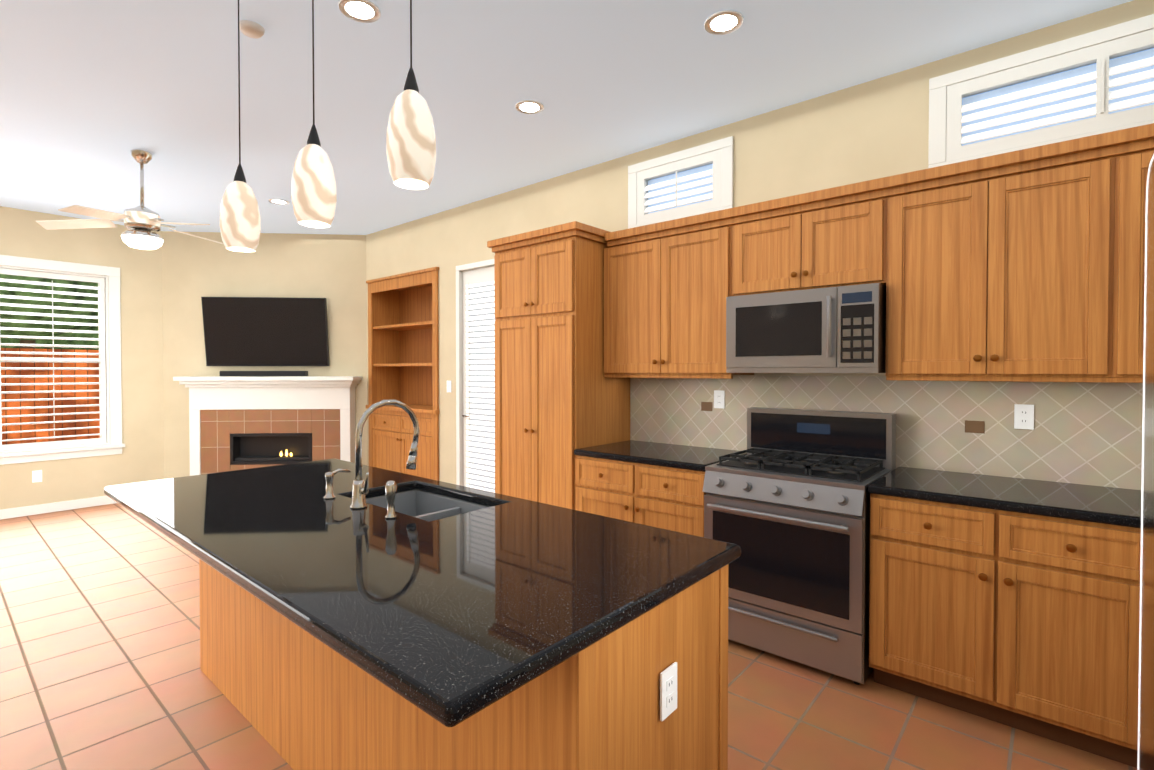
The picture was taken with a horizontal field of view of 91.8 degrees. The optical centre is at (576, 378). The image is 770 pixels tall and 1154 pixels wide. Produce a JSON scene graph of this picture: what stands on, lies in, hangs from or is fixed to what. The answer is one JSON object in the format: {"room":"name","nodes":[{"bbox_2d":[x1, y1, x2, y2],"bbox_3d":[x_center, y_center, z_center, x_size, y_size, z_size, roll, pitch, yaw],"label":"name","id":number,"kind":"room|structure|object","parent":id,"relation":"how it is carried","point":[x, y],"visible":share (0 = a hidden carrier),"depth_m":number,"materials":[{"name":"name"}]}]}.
{"room":"kitchen","nodes":[
{"label":"kitchen","id":0,"kind":"room"},
{"bbox_2d":[0,0,1132,234],"bbox_3d":[-2.567,-1.675,2.210,8.950,0.120,7.600,1,1,41],"label":"ceiling","id":1,"kind":"structure","parent":0,"point":[92,92],"depth_m":3.06,"materials":[{"name":"grey paint"}]},
{"bbox_2d":[36,149,223,249],"bbox_3d":[-3.150,-1.291,4.096,1.167,0.698,1.132,1,1,41],"label":"ceiling fan","id":2,"kind":"object","parent":1,"relation":"hanging from","point":[143,224],"visible":0.98,"depth_m":3.98,"materials":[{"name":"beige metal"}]},
{"bbox_2d":[219,0,260,251],"bbox_3d":[-1.328,-1.061,2.199,0.140,1.103,0.140,1,1,41],"label":"pendant light","id":3,"kind":"object","parent":1,"relation":"hanging from","point":[240,224],"visible":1,"depth_m":2.16,"materials":[{"name":"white glass"}]},
{"bbox_2d":[237,20,264,38],"bbox_3d":[-1.500,-1.603,2.575,0.110,0.030,0.110,1,1,41],"label":"smoke detector","id":4,"kind":"object","parent":1,"relation":"attached to","point":[252,29],"visible":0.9,"depth_m":2.55,"materials":[{"name":"white plastic"}]},
{"bbox_2d":[268,199,289,204],"bbox_3d":[-2.786,-1.653,5.225,0.176,0.006,0.176,1,1,41],"label":"recessed light","id":5,"kind":"object","parent":1,"relation":"in","point":[280,201],"visible":0.96,"depth_m":5.22,"materials":[{"name":"white plastic"}]},
{"bbox_2d":[291,0,336,227],"bbox_3d":[-0.892,-1.066,1.892,0.140,1.083,0.140,1,1,41],"label":"pendant light","id":6,"kind":"object","parent":1,"relation":"hanging from","point":[313,192],"visible":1,"depth_m":1.85,"materials":[{"name":"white glass"}]},
{"bbox_2d":[338,0,380,22],"bbox_3d":[-0.951,-1.613,2.447,0.176,0.006,0.176,1,1,41],"label":"recessed light","id":7,"kind":"object","parent":1,"relation":"in","point":[365,11],"visible":1,"depth_m":2.45,"materials":[{"name":"white plastic"}]},
{"bbox_2d":[386,0,435,189],"bbox_3d":[-0.481,-1.085,1.619,0.140,1.038,0.140,1,1,41],"label":"pendant light","id":8,"kind":"object","parent":1,"relation":"hanging from","point":[411,145],"visible":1,"depth_m":1.58,"materials":[{"name":"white glass"}]},
{"bbox_2d":[515,100,543,113],"bbox_3d":[-0.284,-1.626,3.350,0.176,0.006,0.176,1,1,41],"label":"recessed light","id":9,"kind":"object","parent":1,"relation":"in","point":[529,106],"visible":1,"depth_m":3.35,"materials":[{"name":"white plastic"}]},
{"bbox_2d":[704,10,743,34],"bbox_3d":[0.666,-1.614,2.538,0.176,0.006,0.176,1,1,41],"label":"recessed light","id":10,"kind":"object","parent":1,"relation":"in","point":[724,22],"visible":1,"depth_m":2.53,"materials":[{"name":"white plastic"}]},
{"bbox_2d":[0,503,1136,769],"bbox_3d":[-2.567,1.455,2.255,8.950,0.100,7.600,1,1,41],"label":"floor","id":11,"kind":"structure","parent":0,"point":[100,669],"depth_m":2.47,"materials":[{"name":"tile"}]},
{"bbox_2d":[173,376,361,475],"bbox_3d":[-3.447,0.661,6.313,1.900,1.370,0.338,0,1,-4],"label":"fireplace","id":12,"kind":"object","parent":11,"relation":"on","point":[241,422],"visible":0.77,"depth_m":6.29,"materials":[{"name":"white wood"}]},
{"bbox_2d":[219,371,307,375],"bbox_3d":[-3.516,-0.058,6.288,0.920,0.062,0.100,0,1,-4],"label":"soundbar","id":13,"kind":"object","parent":12,"relation":"on","point":[263,373],"visible":1,"depth_m":6.24,"materials":[{"name":"black plastic"}]},
{"bbox_2d":[366,267,438,480],"bbox_3d":[-1.800,0.110,6.189,1.362,2.476,0.414,1,1,41],"label":"bookcase","id":14,"kind":"object","parent":11,"relation":"on","point":[403,356],"visible":0.71,"depth_m":6.38,"materials":[{"name":"brown wood"}]},
{"bbox_2d":[199,559,727,769],"bbox_3d":[-0.665,0.962,2.183,2.386,0.889,0.732,1,1,41],"label":"kitchen island","id":15,"kind":"object","parent":11,"relation":"on","point":[298,697],"visible":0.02,"depth_m":1.52,"materials":[{"name":"brown wood"}]},
{"bbox_2d":[104,458,740,726],"bbox_3d":[-0.800,0.498,2.046,2.490,0.040,1.040,1,1,41],"label":"island countertop","id":16,"kind":"structure","parent":15,"relation":"on","point":[452,621],"depth_m":1.45,"materials":[{"name":"black stone"}]},
{"bbox_2d":[324,469,350,498],"bbox_3d":[-0.963,0.418,2.247,0.044,0.112,0.108,1,1,41],"label":"soap dispenser","id":17,"kind":"object","parent":16,"relation":"on","point":[329,476],"visible":0.98,"depth_m":2.21,"materials":[{"name":"silver metal"}]},
{"bbox_2d":[350,399,419,508],"bbox_3d":[-0.706,0.279,2.135,0.134,0.395,0.292,1,1,41],"label":"faucet","id":18,"kind":"object","parent":16,"relation":"on","point":[360,491],"visible":1,"depth_m":2.07,"materials":[{"name":"silver metal"}]},
{"bbox_2d":[385,481,396,518],"bbox_3d":[-0.642,0.415,1.930,0.040,0.127,0.039,1,1,41],"label":"sprayer","id":19,"kind":"object","parent":16,"relation":"on","point":[391,490],"visible":1,"depth_m":1.92,"materials":[{"name":"silver metal"}]},
{"bbox_2d":[365,489,488,520],"bbox_3d":[-0.621,0.620,2.234,0.674,0.206,0.409,1,1,41],"label":"sink","id":20,"kind":"object","parent":16,"relation":"in","point":[423,505],"visible":0.1,"depth_m":2.47,"materials":[{"name":"silver metal"}]},
{"bbox_2d":[660,662,676,720],"bbox_3d":[0.228,0.773,1.382,0.008,0.116,0.072,1,1,41],"label":"outlet","id":21,"kind":"object","parent":15,"relation":"attached to","point":[668,691],"visible":1,"depth_m":1.37,"materials":[{"name":"white plastic"}]},
{"bbox_2d":[487,221,629,509],"bbox_3d":[-0.119,0.183,4.108,0.860,2.390,0.670,1,1,41],"label":"pantry","id":22,"kind":"object","parent":11,"relation":"on","point":[560,398],"visible":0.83,"depth_m":3.82,"materials":[{"name":"brown wood"}]},
{"bbox_2d":[576,455,705,536],"bbox_3d":[0.535,0.942,3.560,0.934,0.889,0.670,1,1,41],"label":"base cabinet","id":23,"kind":"object","parent":11,"relation":"on","point":[668,498],"visible":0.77,"depth_m":3.29,"materials":[{"name":"brown wood"}]},
{"bbox_2d":[574,440,746,471],"bbox_3d":[0.539,0.476,3.553,0.940,0.040,0.641,1,1,41],"label":"countertop","id":24,"kind":"structure","parent":23,"relation":"on","point":[694,458],"depth_m":3.43,"materials":[{"name":"black stone"}]},
{"bbox_2d":[702,407,895,684],"bbox_3d":[1.164,0.790,2.956,0.780,1.210,0.712,1,1,41],"label":"range","id":25,"kind":"object","parent":11,"relation":"on","point":[787,503],"visible":0.94,"depth_m":2.74,"materials":[{"name":"silver metal"}]},
{"bbox_2d":[869,493,1140,767],"bbox_3d":[1.879,0.958,2.433,0.966,0.888,0.638,1,1,41],"label":"base cabinet","id":26,"kind":"object","parent":11,"relation":"on","point":[1028,623],"visible":0.98,"depth_m":2.16,"materials":[{"name":"brown wood"}]},
{"bbox_2d":[867,467,1140,527],"bbox_3d":[2.085,0.495,2.232,1.544,0.040,0.641,1,1,41],"label":"countertop","id":27,"kind":"structure","parent":26,"relation":"on","point":[1105,505],"depth_m":2.31,"materials":[{"name":"black stone"}]},
{"bbox_2d":[1137,152,1153,769],"bbox_3d":[0.944,0.543,0.340,0.781,1.780,0.910,1,1,41],"label":"refrigerator","id":28,"kind":"object","parent":11,"relation":"on","point":[1145,759],"visible":1,"depth_m":0.87,"materials":[{"name":"silver metal"}]},
{"bbox_2d":[0,0,1153,509],"bbox_3d":[-2.665,-0.103,2.119,8.950,3.020,7.300,1,1,41],"label":"wall","id":29,"kind":"structure","parent":0,"point":[868,130],"depth_m":5.63,"materials":[{"name":"paint"}]},
{"bbox_2d":[32,470,41,482],"bbox_3d":[-5.395,0.977,5.587,0.008,0.116,0.072,1,1,41],"label":"outlet","id":30,"kind":"object","parent":29,"relation":"attached to","point":[37,476],"visible":1,"depth_m":5.59,"materials":[{"name":"white plastic"}]},
{"bbox_2d":[0,496,116,519],"bbox_3d":[-6.472,1.327,4.330,0.012,0.095,5.378,1,1,41],"label":"baseboard","id":31,"kind":"structure","parent":29,"relation":"attached to","point":[49,507],"depth_m":5.67,"materials":[{"name":"white"}]},
{"bbox_2d":[0,255,124,464],"bbox_3d":[-5.655,-0.180,5.345,0.210,2.020,2.060,1,1,41],"label":"window","id":32,"kind":"structure","parent":29,"relation":"in","point":[113,445],"depth_m":5.98,"materials":[{"name":"white wood"}]},
{"bbox_2d":[0,268,105,450],"bbox_3d":[-5.654,-0.185,5.343,0.074,1.766,1.770,1,1,41],"label":"window blinds","id":33,"kind":"object","parent":32,"relation":"attached to","point":[101,339],"visible":1,"depth_m":5.69,"materials":[{"name":"white plastic"}]},
{"bbox_2d":[201,297,329,365],"bbox_3d":[-3.534,-0.534,6.376,1.340,0.780,0.075,0,7,-4],"label":"wall-mounted tv","id":34,"kind":"object","parent":29,"relation":"attached to","point":[262,331],"visible":1,"depth_m":6.34,"materials":[{"name":"black"}]},
{"bbox_2d":[447,381,450,391],"bbox_3d":[-1.267,0.077,5.519,0.072,0.116,0.014,1,1,41],"label":"light switch","id":35,"kind":"object","parent":29,"relation":"attached to","point":[448,386],"visible":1,"depth_m":5.51,"materials":[{"name":"white plastic"}]},
{"bbox_2d":[456,259,493,485],"bbox_3d":[-0.764,0.137,5.193,0.950,2.450,0.162,1,1,41],"label":"door frame","id":36,"kind":"structure","parent":29,"relation":"attached to","point":[459,368],"depth_m":5.42,"materials":[{"name":"white wood"}]},
{"bbox_2d":[462,266,494,492],"bbox_3d":[-0.788,0.153,5.165,0.846,2.376,0.087,1,1,41],"label":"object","id":37,"kind":"object","parent":29,"relation":"attached to","point":[478,415],"visible":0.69,"depth_m":5.27,"materials":[{"name":"white"}]},
{"bbox_2d":[604,215,753,378],"bbox_3d":[0.641,-0.478,3.661,0.936,0.906,0.348,1,1,41],"label":"upper cabinet","id":38,"kind":"object","parent":29,"relation":"attached to","point":[666,289],"depth_m":3.49,"materials":[{"name":"brown wood"}]},
{"bbox_2d":[628,136,732,228],"bbox_3d":[0.735,-1.291,3.886,0.810,0.515,0.170,1,1,41],"label":"window","id":39,"kind":"structure","parent":29,"relation":"in","point":[725,145],"depth_m":3.75,"materials":[{"name":"white wood"}]},
{"bbox_2d":[637,149,721,224],"bbox_3d":[0.698,-1.298,3.842,0.658,0.378,0.064,1,1,41],"label":"blind","id":40,"kind":"object","parent":39,"relation":"attached to","point":[692,191],"visible":0.92,"depth_m":3.82,"materials":[{"name":"white plastic"}]},
{"bbox_2d":[732,183,887,295],"bbox_3d":[1.300,-0.698,3.094,0.800,0.450,0.348,1,1,41],"label":"upper cabinet","id":41,"kind":"object","parent":29,"relation":"attached to","point":[827,241],"depth_m":2.92,"materials":[{"name":"brown wood"}]},
{"bbox_2d":[726,283,885,372],"bbox_3d":[1.261,-0.248,3.054,0.776,0.433,0.469,1,1,41],"label":"microwave","id":42,"kind":"object","parent":41,"relation":"attached to","point":[840,329],"visible":1,"depth_m":2.86,"materials":[{"name":"silver metal"}]},
{"bbox_2d":[630,375,1142,489],"bbox_3d":[1.639,0.246,3.039,3.276,0.516,0.012,1,1,41],"label":"tile backsplash","id":43,"kind":"structure","parent":29,"relation":"attached to","point":[1086,433],"depth_m":2.81,"materials":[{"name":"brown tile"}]},
{"bbox_2d":[714,390,724,408],"bbox_3d":[0.925,0.135,3.636,0.072,0.116,0.008,1,1,41],"label":"outlet","id":44,"kind":"object","parent":43,"relation":"attached to","point":[719,398],"visible":1,"depth_m":3.63,"materials":[{"name":"white plastic"}]},
{"bbox_2d":[1014,404,1033,429],"bbox_3d":[2.103,0.180,2.630,0.072,0.116,0.008,1,1,41],"label":"outlet","id":45,"kind":"object","parent":43,"relation":"attached to","point":[1023,416],"visible":1,"depth_m":2.63,"materials":[{"name":"white plastic"}]},
{"bbox_2d":[884,135,1147,382],"bbox_3d":[1.936,-0.462,2.554,0.872,0.906,0.348,1,1,41],"label":"upper cabinet","id":46,"kind":"object","parent":29,"relation":"attached to","point":[1026,265],"depth_m":2.37,"materials":[{"name":"brown wood"}]},
{"bbox_2d":[928,14,1153,167],"bbox_3d":[2.350,-1.271,2.505,1.300,0.515,0.170,1,1,41],"label":"window","id":47,"kind":"structure","parent":29,"relation":"in","point":[938,85],"depth_m":2.65,"materials":[{"name":"white wood"}]},
{"bbox_2d":[946,29,1153,161],"bbox_3d":[2.313,-1.278,2.462,1.148,0.378,0.064,1,1,41],"label":"blind","id":48,"kind":"object","parent":47,"relation":"attached to","point":[1103,92],"visible":0.96,"depth_m":2.56,"materials":[{"name":"white plastic"}]},
{"bbox_2d":[1144,131,1153,283],"bbox_3d":[2.467,-0.455,2.101,0.812,0.906,0.348,1,1,41],"label":"upper cabinet","id":49,"kind":"object","parent":29,"relation":"attached to","point":[1150,137],"depth_m":2.12,"materials":[{"name":"brown wood"}]},
{"label":"outside","id":50,"kind":"structure","parent":0,"visible":0},
{"bbox_3d":[-9.105,1.387,8.304,8.850,0.100,12.000,1,1,41],"label":"ground","id":51,"kind":"structure","parent":50,"visible":0},
{"bbox_2d":[0,274,98,349],"bbox_3d":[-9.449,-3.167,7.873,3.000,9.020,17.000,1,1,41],"label":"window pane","id":52,"kind":"object","parent":51,"relation":"on","point":[43,318],"visible":0.15,"depth_m":8.46,"materials":[{"name":"green plant"}]},
{"bbox_2d":[1,348,99,444],"bbox_3d":[-8.256,0.477,6.906,0.140,1.760,11.000,1,1,41],"label":"fence","id":53,"kind":"object","parent":51,"relation":"on","point":[6,436],"depth_m":7.84,"materials":[{"name":"brown wood"}]}
]}

